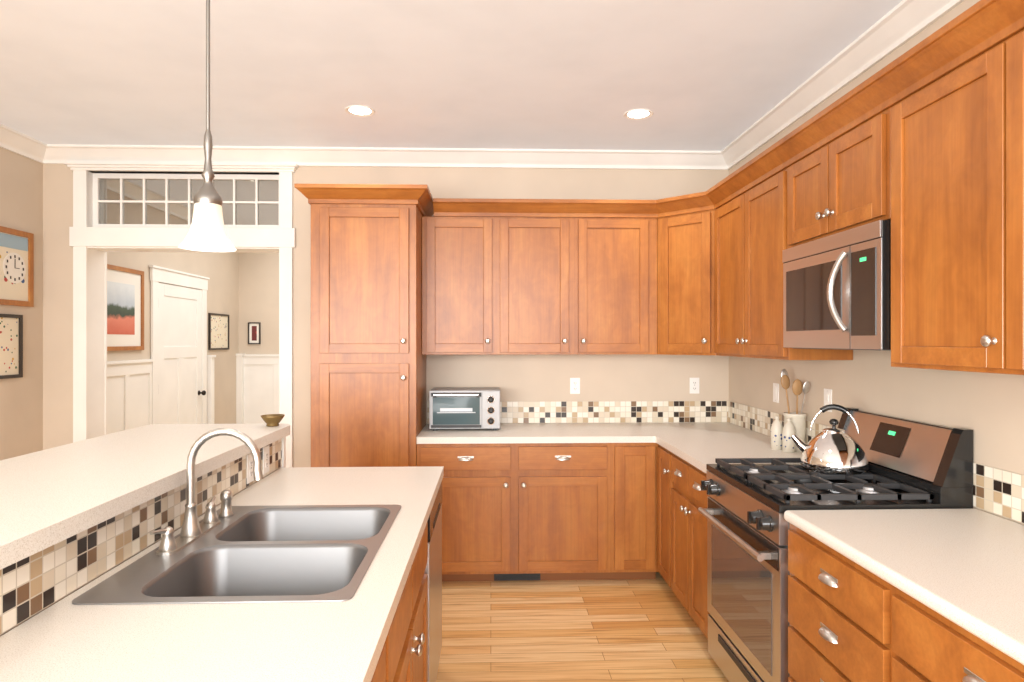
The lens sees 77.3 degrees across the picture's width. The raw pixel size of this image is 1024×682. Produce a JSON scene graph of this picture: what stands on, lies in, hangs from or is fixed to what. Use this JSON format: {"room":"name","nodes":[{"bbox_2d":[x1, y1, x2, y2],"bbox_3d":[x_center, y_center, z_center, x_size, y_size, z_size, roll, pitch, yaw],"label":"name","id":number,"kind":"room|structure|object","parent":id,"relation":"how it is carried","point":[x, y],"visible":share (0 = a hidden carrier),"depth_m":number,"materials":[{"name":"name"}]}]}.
{"room":"kitchen","nodes":[
{"label":"kitchen","id":0,"kind":"room"},
{"bbox_2d":[0,147,238,459],"bbox_3d":[-3.262,0.080,2.294,0.150,2.840,11.500,0,0,-2],"label":"wall","id":1,"kind":"structure","parent":0,"point":[21,398],"depth_m":4.42,"materials":[{"name":"paint"}]},
{"bbox_2d":[0,314,22,378],"bbox_3d":[-3.233,0.034,4.031,0.021,0.412,0.390,0,0,-2],"label":"framed picture","id":2,"kind":"object","parent":1,"relation":"attached to","point":[11,345],"visible":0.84,"depth_m":4.14,"materials":[{"name":"black"}]},
{"bbox_2d":[0,226,33,306],"bbox_3d":[-3.235,-0.477,4.080,0.021,0.495,0.490,0,0,-2],"label":"framed picture","id":3,"kind":"object","parent":1,"relation":"attached to","point":[16,267],"visible":1,"depth_m":4.18,"materials":[{"name":"brown wood"}]},
{"bbox_2d":[0,124,47,163],"bbox_3d":[-3.086,-1.285,0.573,0.090,0.110,7.750,0,0,-2],"label":"crown molding","id":4,"kind":"structure","parent":1,"relation":"attached to","point":[12,140],"depth_m":4.19,"materials":[{"name":"white wood"}]},
{"bbox_2d":[107,264,143,350],"bbox_3d":[-3.276,-0.270,5.340,0.021,0.700,0.730,0,0,-2],"label":"framed picture","id":5,"kind":"object","parent":1,"relation":"attached to","point":[125,308],"visible":0.58,"depth_m":5.42,"materials":[{"name":"brown wood"}]},
{"bbox_2d":[107,180,226,224],"bbox_3d":[-3.274,-1.285,6.270,0.090,0.110,3.250,0,0,-2],"label":"crown molding","id":6,"kind":"structure","parent":1,"relation":"attached to","point":[148,196],"depth_m":5.65,"materials":[{"name":"white wood"}]},
{"bbox_2d":[149,265,209,424],"bbox_3d":[-3.277,0.405,6.400,0.084,2.190,1.170,0,0,-2],"label":"hall door","id":7,"kind":"structure","parent":1,"relation":"in","point":[179,346],"depth_m":6.34,"materials":[{"name":"white wood"}]},
{"bbox_2d":[208,313,228,349],"bbox_3d":[-3.341,-0.105,7.304,0.021,0.410,0.520,0,0,-2],"label":"framed picture","id":8,"kind":"object","parent":1,"relation":"attached to","point":[218,331],"visible":1,"depth_m":7.29,"materials":[{"name":"black"}]},
{"bbox_2d":[239,253,278,353],"bbox_3d":[-2.370,0.080,8.001,2.010,2.840,0.150,0,0,-2],"label":"wall","id":9,"kind":"structure","parent":0,"point":[258,287],"depth_m":7.90,"materials":[{"name":"paint"}]},
{"bbox_2d":[248,322,260,343],"bbox_3d":[-3.177,-0.095,7.888,0.150,0.270,0.021,0,0,-2],"label":"framed picture","id":10,"kind":"object","parent":9,"relation":"attached to","point":[254,332],"visible":0.96,"depth_m":7.89,"materials":[{"name":"black"}]},
{"bbox_2d":[43,164,728,466],"bbox_3d":[-0.778,0.080,4.627,4.970,2.840,0.200,0,0,-2],"label":"wall","id":11,"kind":"structure","parent":0,"point":[601,377],"depth_m":4.54,"materials":[{"name":"paint"}]},
{"bbox_2d":[63,162,298,466],"bbox_3d":[-2.293,0.134,4.562,1.581,2.732,0.290,0,0,-2],"label":"trim","id":12,"kind":"structure","parent":11,"relation":"attached to","point":[90,244],"depth_m":4.47,"materials":[{"name":"white wood"}]},
{"bbox_2d":[93,173,278,227],"bbox_3d":[-2.293,-0.988,4.557,1.331,0.393,0.040,0,0,-2],"label":"transom window","id":13,"kind":"structure","parent":11,"relation":"in","point":[122,178],"depth_m":4.55,"materials":[{"name":"clear glass"}]},
{"bbox_2d":[48,144,719,169],"bbox_3d":[-0.843,-1.285,4.480,4.590,0.110,0.090,0,0,-2],"label":"crown molding","id":14,"kind":"structure","parent":11,"relation":"attached to","point":[57,153],"depth_m":4.48,"materials":[{"name":"white wood"}]},
{"bbox_2d":[422,216,497,354],"bbox_3d":[-0.354,-0.365,4.370,0.488,0.910,0.335,0,0,-2],"label":"upper cabinet","id":15,"kind":"object","parent":11,"relation":"attached to","point":[460,254],"depth_m":4.21,"materials":[{"name":"brown wood"}]},
{"bbox_2d":[498,217,577,354],"bbox_3d":[0.146,-0.365,4.386,0.513,0.910,0.335,0,0,-2],"label":"upper cabinet","id":16,"kind":"object","parent":11,"relation":"attached to","point":[538,286],"depth_m":4.23,"materials":[{"name":"brown wood"}]},
{"bbox_2d":[570,378,579,393],"bbox_3d":[0.450,0.320,4.563,0.070,0.114,0.008,0,0,-2],"label":"electrical outlet","id":17,"kind":"object","parent":11,"relation":"attached to","point":[574,385],"visible":1,"depth_m":4.56,"materials":[{"name":"white plastic"}]},
{"bbox_2d":[578,217,656,354],"bbox_3d":[0.683,-0.365,4.404,0.561,0.910,0.335,0,0,-2],"label":"upper cabinet","id":18,"kind":"object","parent":11,"relation":"attached to","point":[617,257],"depth_m":4.24,"materials":[{"name":"brown wood"}]},
{"bbox_2d":[657,209,715,354],"bbox_3d":[1.268,-0.365,4.287,0.597,0.910,0.608,0,0,-2],"label":"upper cabinet","id":19,"kind":"object","parent":11,"relation":"attached to","point":[685,284],"visible":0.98,"depth_m":4.11,"materials":[{"name":"brown wood"}]},
{"bbox_2d":[690,378,698,393],"bbox_3d":[1.309,0.320,4.591,0.070,0.114,0.008,0,0,-2],"label":"electrical outlet","id":20,"kind":"object","parent":11,"relation":"attached to","point":[694,385],"visible":1,"depth_m":4.59,"materials":[{"name":"white plastic"}]},
{"bbox_2d":[0,0,902,224],"bbox_3d":[-0.779,-1.390,2.376,5.120,0.100,11.500,0,0,-2],"label":"ceiling","id":21,"kind":"structure","parent":0,"point":[706,75],"depth_m":3.16,"materials":[{"name":"paint"}]},
{"bbox_2d":[179,0,235,251],"bbox_3d":[-0.935,-0.812,1.970,0.162,1.054,0.162,0,0,-2],"label":"pendant light","id":22,"kind":"object","parent":21,"relation":"hanging from","point":[207,232],"visible":1,"depth_m":1.95,"materials":[{"name":"silver metal"}]},
{"bbox_2d":[345,105,374,116],"bbox_3d":[-0.883,-1.337,3.723,0.176,0.005,0.176,0,0,-2],"label":"recessed light","id":23,"kind":"object","parent":21,"relation":"in","point":[359,110],"visible":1,"depth_m":3.72,"materials":[{"name":"white"}]},
{"bbox_2d":[623,109,653,119],"bbox_3d":[0.746,-1.337,3.777,0.176,0.005,0.176,0,0,-2],"label":"recessed light","id":24,"kind":"object","parent":21,"relation":"in","point":[635,114],"visible":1,"depth_m":3.78,"materials":[{"name":"white"}]},
{"bbox_2d":[436,572,728,681],"bbox_3d":[-0.779,1.550,2.376,5.120,0.100,11.500,0,0,-2],"label":"floor","id":25,"kind":"structure","parent":0,"point":[633,630],"depth_m":3.27,"materials":[{"name":"brown wood"}]},
{"bbox_2d":[0,437,285,635],"bbox_3d":[-1.095,0.967,1.587,0.155,1.066,2.845,0,0,-2],"label":"tile backsplash","id":26,"kind":"structure","parent":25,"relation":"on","point":[33,585],"depth_m":1.60,"materials":[{"name":"tile"}]},
{"bbox_2d":[0,424,289,569],"bbox_3d":[-1.318,0.412,1.587,0.670,0.044,2.860,0,0,-2],"label":"bar","id":27,"kind":"object","parent":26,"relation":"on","point":[52,496],"visible":0.98,"depth_m":1.87,"materials":[{"name":"stone"}]},
{"bbox_2d":[261,414,284,426],"bbox_3d":[-1.097,0.365,2.935,0.105,0.049,0.105,0,0,-2],"label":"brass bowl","id":28,"kind":"object","parent":27,"relation":"on","point":[272,420],"visible":1,"depth_m":2.91,"materials":[{"name":"brown metal"}]},
{"bbox_2d":[247,454,253,483],"bbox_3d":[-1.056,0.513,2.587,0.008,0.114,0.070,0,0,-2],"label":"outlet","id":29,"kind":"object","parent":26,"relation":"attached to","point":[250,476],"visible":0.98,"depth_m":2.57,"materials":[{"name":"white plastic"}]},
{"bbox_2d":[263,445,268,474],"bbox_3d":[-1.062,0.513,2.767,0.008,0.114,0.070,0,0,-2],"label":"outlet","id":30,"kind":"object","parent":26,"relation":"attached to","point":[265,459],"visible":1,"depth_m":2.75,"materials":[{"name":"white plastic"}]},
{"bbox_2d":[294,184,433,466],"bbox_3d":[-0.914,0.281,4.173,0.790,2.439,0.692,0,0,-2],"label":"pantry cabinet","id":31,"kind":"object","parent":25,"relation":"on","point":[368,383],"visible":0.83,"depth_m":3.89,"materials":[{"name":"brown wood"}]},
{"bbox_2d":[371,603,398,681],"bbox_3d":[-0.632,1.062,1.082,0.739,0.876,0.749,0,0,-2],"label":"base cabinet","id":32,"kind":"object","parent":25,"relation":"on","point":[387,668],"depth_m":1.44,"materials":[{"name":"brown wood"}]},
{"bbox_2d":[399,522,427,681],"bbox_3d":[-0.657,1.062,1.844,0.739,0.876,0.926,0,0,-2],"label":"base cabinet","id":33,"kind":"object","parent":25,"relation":"on","point":[403,657],"depth_m":1.89,"materials":[{"name":"brown wood"}]},
{"bbox_2d":[0,466,443,681],"bbox_3d":[-0.648,0.606,1.579,0.752,0.039,2.800,0,0,-2],"label":"countertop","id":34,"kind":"structure","parent":33,"relation":"on","point":[65,639],"depth_m":1.31,"materials":[{"name":"stone"}]},
{"bbox_2d":[150,428,262,555],"bbox_3d":[-0.862,0.420,1.903,0.241,0.324,0.392,0,0,-2],"label":"faucet","id":35,"kind":"object","parent":34,"relation":"on","point":[192,529],"visible":1,"depth_m":1.89,"materials":[{"name":"silver metal"}]},
{"bbox_2d":[72,505,400,604],"bbox_3d":[-0.689,0.677,1.848,0.625,0.190,0.840,0,0,-2],"label":"sink basin","id":36,"kind":"object","parent":34,"relation":"in","point":[287,553],"visible":0.52,"depth_m":1.82,"materials":[{"name":"silver metal"}]},
{"bbox_2d":[219,490,233,516],"bbox_3d":[-0.953,0.540,2.135,0.046,0.084,0.046,0,0,-2],"label":"sprayer","id":37,"kind":"object","parent":36,"relation":"on","point":[226,502],"visible":1,"depth_m":2.12,"materials":[{"name":"silver metal"}]},
{"bbox_2d":[424,481,441,681],"bbox_3d":[-0.609,1.064,2.611,0.606,0.872,0.596,0,0,-2],"label":"dishwasher","id":38,"kind":"object","parent":33,"relation":"in","point":[433,570],"visible":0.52,"depth_m":2.53,"materials":[{"name":"silver metal"}]},
{"bbox_2d":[417,443,612,581],"bbox_3d":[0.003,1.062,4.231,1.192,0.876,0.635,0,0,-2],"label":"base cabinet","id":39,"kind":"object","parent":25,"relation":"on","point":[567,511],"depth_m":3.92,"materials":[{"name":"brown wood"}]},
{"bbox_2d":[494,573,539,580],"bbox_3d":[0.033,1.465,3.998,0.290,0.062,0.009,0,0,-2],"label":"air vent register","id":40,"kind":"object","parent":39,"relation":"attached to","point":[515,577],"visible":0.73,"depth_m":4.00,"materials":[{"name":"black metal"}]},
{"bbox_2d":[416,423,801,473],"bbox_3d":[0.502,0.606,3.773,2.161,0.039,1.585,0,0,-2],"label":"countertop","id":41,"kind":"structure","parent":39,"relation":"on","point":[700,446],"depth_m":3.93,"materials":[{"name":"stone"}]},
{"bbox_2d":[429,387,499,430],"bbox_3d":[-0.312,0.455,4.306,0.460,0.262,0.373,0,0,-2],"label":"toaster oven","id":42,"kind":"object","parent":41,"relation":"on","point":[464,407],"visible":1,"depth_m":4.16,"materials":[{"name":"grey metal"}]},
{"bbox_2d":[771,416,782,449],"bbox_3d":[1.436,0.496,3.469,0.064,0.180,0.064,0,0,-2],"label":"salt shaker","id":43,"kind":"object","parent":41,"relation":"on","point":[776,434],"visible":1,"depth_m":3.44,"materials":[{"name":"white ceramic"}]},
{"bbox_2d":[782,418,794,452],"bbox_3d":[1.464,0.496,3.385,0.064,0.180,0.064,0,0,-2],"label":"pepper shaker","id":44,"kind":"object","parent":41,"relation":"on","point":[788,443],"visible":0.98,"depth_m":3.36,"materials":[{"name":"white ceramic"}]},
{"bbox_2d":[781,369,809,450],"bbox_3d":[1.519,0.369,3.452,0.128,0.434,0.116,0,0,-2],"label":"utensil crock","id":45,"kind":"object","parent":41,"relation":"on","point":[798,421],"visible":0.79,"depth_m":3.41,"materials":[{"name":"beige ceramic"}]},
{"bbox_2d":[613,443,658,579],"bbox_3d":[0.749,1.062,4.256,0.300,0.876,0.635,0,0,-2],"label":"base cabinet","id":46,"kind":"object","parent":25,"relation":"on","point":[634,464],"depth_m":3.95,"materials":[{"name":"brown wood"}]},
{"bbox_2d":[657,445,664,579],"bbox_3d":[1.240,1.062,3.765,0.687,0.876,0.359,0,0,-2],"label":"base cabinet","id":47,"kind":"object","parent":25,"relation":"on","point":[660,450],"depth_m":3.87,"materials":[{"name":"brown wood"}]},
{"bbox_2d":[665,448,709,638],"bbox_3d":[1.254,1.062,3.363,0.687,0.876,0.714,0,0,-2],"label":"base cabinet","id":48,"kind":"object","parent":25,"relation":"on","point":[681,540],"depth_m":3.34,"materials":[{"name":"brown wood"}]},
{"bbox_2d":[788,523,875,681],"bbox_3d":[1.300,1.062,1.951,0.687,0.876,0.582,0,0,-2],"label":"base cabinet","id":49,"kind":"object","parent":25,"relation":"on","point":[849,620],"depth_m":1.94,"materials":[{"name":"brown wood"}]},
{"bbox_2d":[784,509,1023,664],"bbox_3d":[1.334,0.606,0.834,0.692,0.039,2.818,0,0,-2],"label":"countertop","id":50,"kind":"structure","parent":49,"relation":"on","point":[963,568],"depth_m":1.75,"materials":[{"name":"stone"}]},
{"bbox_2d":[698,408,972,681],"bbox_3d":[1.239,0.906,2.622,0.752,1.187,0.756,0,0,-2],"label":"range","id":51,"kind":"object","parent":25,"relation":"on","point":[916,465],"visible":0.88,"depth_m":2.47,"materials":[{"name":"silver metal"}]},
{"bbox_2d":[791,404,868,474],"bbox_3d":[1.352,0.405,2.706,0.281,0.276,0.262,0,0,-2],"label":"kettle","id":52,"kind":"object","parent":51,"relation":"on","point":[833,449],"visible":1,"depth_m":2.63,"materials":[{"name":"silver metal"}]},
{"bbox_2d":[876,576,1023,681],"bbox_3d":[1.320,1.062,1.343,0.687,0.876,0.635,0,0,-2],"label":"base cabinet","id":53,"kind":"object","parent":25,"relation":"on","point":[915,643],"depth_m":1.51,"materials":[{"name":"brown wood"}]},
{"bbox_2d":[729,0,1023,524],"bbox_3d":[1.761,0.080,0.758,0.150,2.840,8.100,0,0,-2],"label":"wall","id":54,"kind":"structure","parent":0,"point":[987,409],"depth_m":2.69,"materials":[{"name":"paint"}]},
{"bbox_2d":[427,401,1023,522],"bbox_3d":[0.565,0.507,1.985,2.160,0.154,5.170,0,0,-2],"label":"tile strip","id":55,"kind":"object","parent":54,"relation":"attached to","point":[997,491],"visible":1,"depth_m":4.55,"materials":[{"name":"tile"}]},
{"bbox_2d":[773,383,778,402],"bbox_3d":[1.580,0.310,3.834,0.008,0.114,0.070,0,0,-2],"label":"light switch","id":56,"kind":"object","parent":54,"relation":"attached to","point":[775,392],"visible":1,"depth_m":3.82,"materials":[{"name":"white plastic"}]},
{"bbox_2d":[714,167,852,359],"bbox_3d":[1.414,-0.365,3.498,0.357,0.910,0.976,0,0,-2],"label":"upper cabinet","id":57,"kind":"object","parent":54,"relation":"attached to","point":[750,235],"visible":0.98,"depth_m":3.38,"materials":[{"name":"brown wood"}]},
{"bbox_2d":[824,388,831,411],"bbox_3d":[1.599,0.300,3.244,0.008,0.114,0.070,0,0,-2],"label":"light switch","id":58,"kind":"object","parent":54,"relation":"attached to","point":[827,396],"visible":0.62,"depth_m":3.23,"materials":[{"name":"white plastic"}]},
{"bbox_2d":[787,107,890,247],"bbox_3d":[1.443,-0.625,2.629,0.357,0.390,0.760,0,0,-2],"label":"upper cabinet","id":59,"kind":"object","parent":54,"relation":"attached to","point":[842,183],"visible":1,"depth_m":2.52,"materials":[{"name":"brown wood"}]},
{"bbox_2d":[782,220,890,349],"bbox_3d":[1.432,-0.196,2.629,0.394,0.459,0.757,0,0,-2],"label":"microwave","id":60,"kind":"object","parent":59,"relation":"attached to","point":[837,291],"visible":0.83,"depth_m":2.49,"materials":[{"name":"silver metal"}]},
{"bbox_2d":[720,0,964,169],"bbox_3d":[1.642,-1.285,0.730,0.090,0.110,7.750,0,0,-2],"label":"crown molding","id":61,"kind":"structure","parent":54,"relation":"attached to","point":[900,24],"depth_m":3.02,"materials":[{"name":"white wood"}]},
{"bbox_2d":[891,58,974,371],"bbox_3d":[1.480,-0.365,1.957,0.326,0.910,0.582,0,0,-2],"label":"upper cabinet","id":62,"kind":"object","parent":54,"relation":"attached to","point":[957,219],"depth_m":2.00,"materials":[{"name":"brown wood"}]},
{"bbox_2d":[433,0,1023,217],"bbox_3d":[0.462,-0.872,1.831,1.795,0.104,4.870,0,0,-2],"label":"crown molding","id":63,"kind":"structure","parent":62,"relation":"attached to","point":[980,27],"depth_m":2.57,"materials":[{"name":"brown wood"}]},
{"bbox_2d":[975,30,1023,374],"bbox_3d":[1.496,-0.365,1.464,0.326,0.910,0.652,0,0,-2],"label":"upper cabinet","id":64,"kind":"object","parent":54,"relation":"attached to","point":[999,71],"depth_m":1.74,"materials":[{"name":"brown wood"}]},
{"bbox_3d":[-1.385,0.080,6.333,0.150,2.840,3.250,0,0,-2],"label":"wall","id":65,"kind":"structure","parent":0,"visible":0},
{"bbox_2d":[107,359,153,433],"bbox_3d":[-3.265,0.833,5.258,0.040,1.335,1.165,0,0,-2],"label":"wainscoting","id":66,"kind":"structure","parent":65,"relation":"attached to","point":[129,394],"depth_m":5.46,"materials":[{"name":"white wood"}]},
{"bbox_2d":[236,354,278,423],"bbox_3d":[-2.472,0.828,7.903,1.800,1.345,0.040,0,0,-2],"label":"wainscoting","id":67,"kind":"structure","parent":65,"relation":"attached to","point":[257,375],"depth_m":7.89,"materials":[{"name":"white wood"}]}
]}

